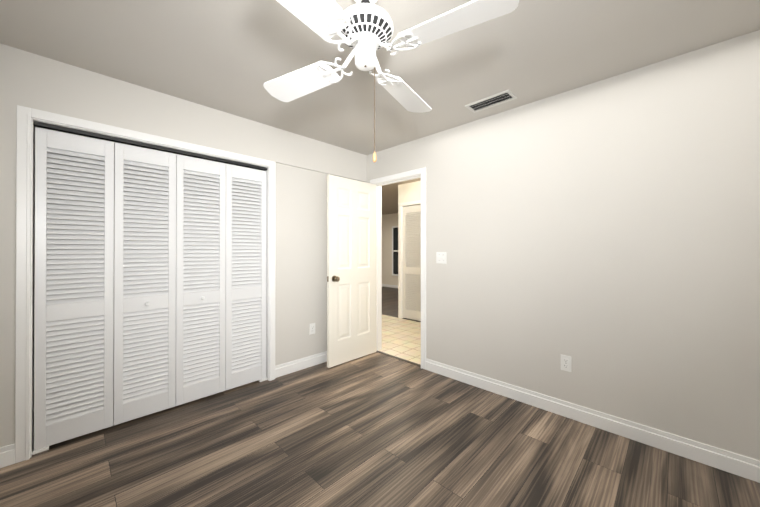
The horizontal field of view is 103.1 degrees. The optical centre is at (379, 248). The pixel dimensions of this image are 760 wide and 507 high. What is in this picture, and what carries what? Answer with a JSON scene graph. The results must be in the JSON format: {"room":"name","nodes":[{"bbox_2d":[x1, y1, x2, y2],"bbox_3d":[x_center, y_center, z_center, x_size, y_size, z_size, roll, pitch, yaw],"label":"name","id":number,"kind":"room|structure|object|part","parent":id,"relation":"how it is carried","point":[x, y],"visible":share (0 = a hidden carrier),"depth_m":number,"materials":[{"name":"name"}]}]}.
{"room":"empty bedroom","nodes":[
{"label":"empty bedroom","id":0,"kind":"room"},
{"bbox_2d":[0,43,366,446],"bbox_3d":[-1.401,0.041,2.623,0.120,2.440,3.640,0,0,44],"label":"wall","id":1,"kind":"structure","parent":0,"point":[305,166],"depth_m":2.48,"materials":[{"name":"paint"}]},
{"bbox_2d":[0,443,14,467],"bbox_3d":[-2.329,1.199,1.572,0.016,0.115,0.545,0,0,44],"label":"baseboard","id":2,"kind":"structure","parent":1,"relation":"attached to","point":[7,453],"depth_m":1.74,"materials":[{"name":"paint"}]},
{"bbox_2d":[15,105,275,462],"bbox_3d":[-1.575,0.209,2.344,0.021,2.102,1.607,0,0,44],"label":"trim","id":3,"kind":"structure","parent":1,"relation":"attached to","point":[25,115],"depth_m":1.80,"materials":[{"name":"paint"}]},
{"bbox_2d":[33,126,262,410],"bbox_3d":[-1.933,0.041,2.694,0.740,2.440,2.343,0,0,44],"label":"shell","id":4,"kind":"object","parent":1,"relation":"in","point":[124,204],"depth_m":2.71,"materials":[{"name":"paint"}]},
{"bbox_2d":[32,378,266,454],"bbox_3d":[-1.615,1.251,2.379,0.040,0.018,1.481,0,0,44],"label":"trim","id":5,"kind":"structure","parent":1,"relation":"attached to","point":[47,447],"depth_m":1.87,"materials":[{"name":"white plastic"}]},
{"bbox_2d":[34,127,265,450],"bbox_3d":[-1.604,0.247,2.372,0.064,1.985,1.468,0,0,44],"label":"door","id":6,"kind":"structure","parent":1,"relation":"in","point":[73,334],"depth_m":2.21,"materials":[{"name":"paint"}]},
{"bbox_3d":[-1.732,0.247,2.240,0.064,1.985,0.365,0,0,44],"label":"bifold door panel","id":7,"kind":"part","parent":6,"relation":"part of","materials":[{"name":"white wood"}]},
{"bbox_3d":[-1.475,0.248,2.503,0.064,1.985,0.365,0,0,44],"label":"bifold door panel","id":8,"kind":"part","parent":6,"relation":"part of","materials":[{"name":"white wood"}]},
{"bbox_3d":[-1.230,0.249,2.778,0.030,1.985,0.365,0,0,44],"label":"bifold door panel","id":9,"kind":"part","parent":6,"relation":"part of","materials":[{"name":"white wood"}]},
{"bbox_2d":[33,121,266,170],"bbox_3d":[-1.616,-0.769,2.388,0.038,0.022,1.483,0,0,44],"label":"track rail","id":10,"kind":"object","parent":1,"relation":"attached to","point":[88,134],"visible":1,"depth_m":2.20,"materials":[{"name":"grey metal"}]},
{"bbox_2d":[275,351,326,377],"bbox_3d":[-0.603,1.206,3.365,0.022,0.115,1.218,0,0,44],"label":"baseboard","id":11,"kind":"structure","parent":1,"relation":"attached to","point":[299,364],"depth_m":3.13,"materials":[{"name":"paint"}]},
{"bbox_2d":[309,323,314,334],"bbox_3d":[-0.727,0.863,3.248,0.010,0.115,0.070,0,0,44],"label":"outlet","id":12,"kind":"object","parent":1,"relation":"attached to","point":[312,328],"visible":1,"depth_m":3.24,"materials":[{"name":"white plastic"}]},
{"bbox_2d":[0,352,759,506],"bbox_3d":[-0.345,1.307,1.524,4.520,0.100,3.550,0,0,44],"label":"floor","id":13,"kind":"structure","parent":0,"point":[375,429],"depth_m":1.81,"materials":[{"name":"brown wood"}]},
{"bbox_2d":[0,0,759,214],"bbox_3d":[-0.109,-1.222,4.778,8.720,0.100,8.520,0,0,44],"label":"ceiling","id":14,"kind":"structure","parent":0,"point":[230,56],"depth_m":1.80,"materials":[{"name":"paint"}]},
{"bbox_2d":[263,0,518,162],"bbox_3d":[-0.066,-0.792,1.366,0.969,0.784,0.969,0,0,-14],"label":"ceiling fan","id":15,"kind":"object","parent":14,"relation":"hanging from","point":[363,29],"visible":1,"depth_m":1.27,"materials":[{"name":"white metal"}]},
{"bbox_2d":[465,90,516,112],"bbox_3d":[0.886,-1.173,2.420,0.360,0.018,0.165,0,0,44],"label":"ceiling vent","id":16,"kind":"object","parent":14,"relation":"in","point":[493,100],"visible":1,"depth_m":2.41,"materials":[{"name":"white metal"}]},
{"bbox_2d":[382,213,397,284],"bbox_3d":[2.542,-0.470,8.001,8.000,3.500,0.200,0,0,44],"label":"wall","id":17,"kind":"structure","parent":0,"point":[389,221],"depth_m":10.10,"materials":[{"name":"paint"}]},
{"bbox_2d":[382,284,397,287],"bbox_3d":[1.073,1.240,9.282,4.100,0.090,0.014,0,0,44],"label":"baseboard","id":18,"kind":"structure","parent":17,"relation":"attached to","point":[388,285],"depth_m":9.97,"materials":[{"name":"paint"}]},
{"bbox_2d":[392,226,397,275],"bbox_3d":[0.805,0.075,9.534,1.130,1.620,0.034,0,0,44],"label":"living room window","id":19,"kind":"structure","parent":17,"relation":"in","point":[394,250],"depth_m":9.83,"materials":[{"name":"paint"}]},
{"bbox_2d":[379,314,420,364],"bbox_3d":[-0.314,1.320,5.074,8.000,0.100,1.570,0,0,44],"label":"floor","id":20,"kind":"structure","parent":0,"point":[401,337],"depth_m":4.25,"materials":[{"name":"beige tile"}]},
{"bbox_2d":[377,351,420,366],"bbox_3d":[0.207,1.261,3.469,0.710,0.005,0.040,0,0,44],"label":"threshold","id":21,"kind":"object","parent":20,"relation":"on","point":[399,358],"depth_m":3.45,"materials":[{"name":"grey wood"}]},
{"bbox_2d":[382,286,420,321],"bbox_3d":[1.423,1.326,6.851,8.000,0.100,3.400,0,0,44],"label":"floor","id":22,"kind":"structure","parent":0,"point":[389,301],"depth_m":7.14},
{"bbox_2d":[398,181,420,244],"bbox_3d":[1.987,0.047,4.471,3.860,2.440,0.780,0,0,44],"label":"wall","id":23,"kind":"structure","parent":0,"point":[409,192],"depth_m":5.36,"materials":[{"name":"paint"}]},
{"bbox_2d":[398,200,420,317],"bbox_3d":[0.664,0.219,5.292,0.784,2.102,0.136,0,0,44],"label":"trim","id":24,"kind":"structure","parent":23,"relation":"attached to","point":[400,255],"depth_m":5.50,"materials":[{"name":"paint"}]},
{"bbox_2d":[403,205,420,320],"bbox_3d":[0.659,0.248,5.287,0.652,2.020,0.030,0,0,44],"label":"door","id":25,"kind":"structure","parent":23,"relation":"in","point":[411,281],"depth_m":5.37,"materials":[{"name":"paint"}]},
{"bbox_2d":[367,30,759,460],"bbox_3d":[1.203,0.040,2.539,3.720,2.440,0.120,0,0,44],"label":"wall","id":26,"kind":"structure","parent":0,"point":[604,234],"depth_m":2.05,"materials":[{"name":"paint"}]},
{"bbox_2d":[327,174,376,367],"bbox_3d":[-0.298,0.237,3.427,0.179,2.030,0.716,0,0,44],"label":"entry door","id":27,"kind":"structure","parent":26,"relation":"in","point":[351,269],"depth_m":3.38,"materials":[{"name":"beige paint"}]},
{"bbox_2d":[370,167,425,369],"bbox_3d":[0.225,0.207,3.491,0.838,2.114,0.157,0,0,44],"label":"door frame","id":28,"kind":"structure","parent":26,"relation":"attached to","point":[422,171],"depth_m":3.34,"materials":[{"name":"paint"}]},
{"bbox_2d":[436,252,445,263],"bbox_3d":[0.611,0.092,3.021,0.116,0.115,0.019,0,0,44],"label":"light switch","id":29,"kind":"object","parent":26,"relation":"attached to","point":[440,257],"visible":1,"depth_m":3.02,"materials":[{"name":"white plastic"}]},
{"bbox_2d":[561,354,570,371],"bbox_3d":[1.393,0.860,2.259,0.070,0.115,0.010,0,0,44],"label":"outlet","id":30,"kind":"object","parent":26,"relation":"attached to","point":[565,363],"visible":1,"depth_m":2.26,"materials":[{"name":"white plastic"}]},
{"bbox_2d":[426,358,759,482],"bbox_3d":[1.428,1.202,2.219,2.656,0.115,0.016,0,0,44],"label":"baseboard","id":31,"kind":"structure","parent":26,"relation":"attached to","point":[727,461],"depth_m":2.03,"materials":[{"name":"paint"}]}
]}

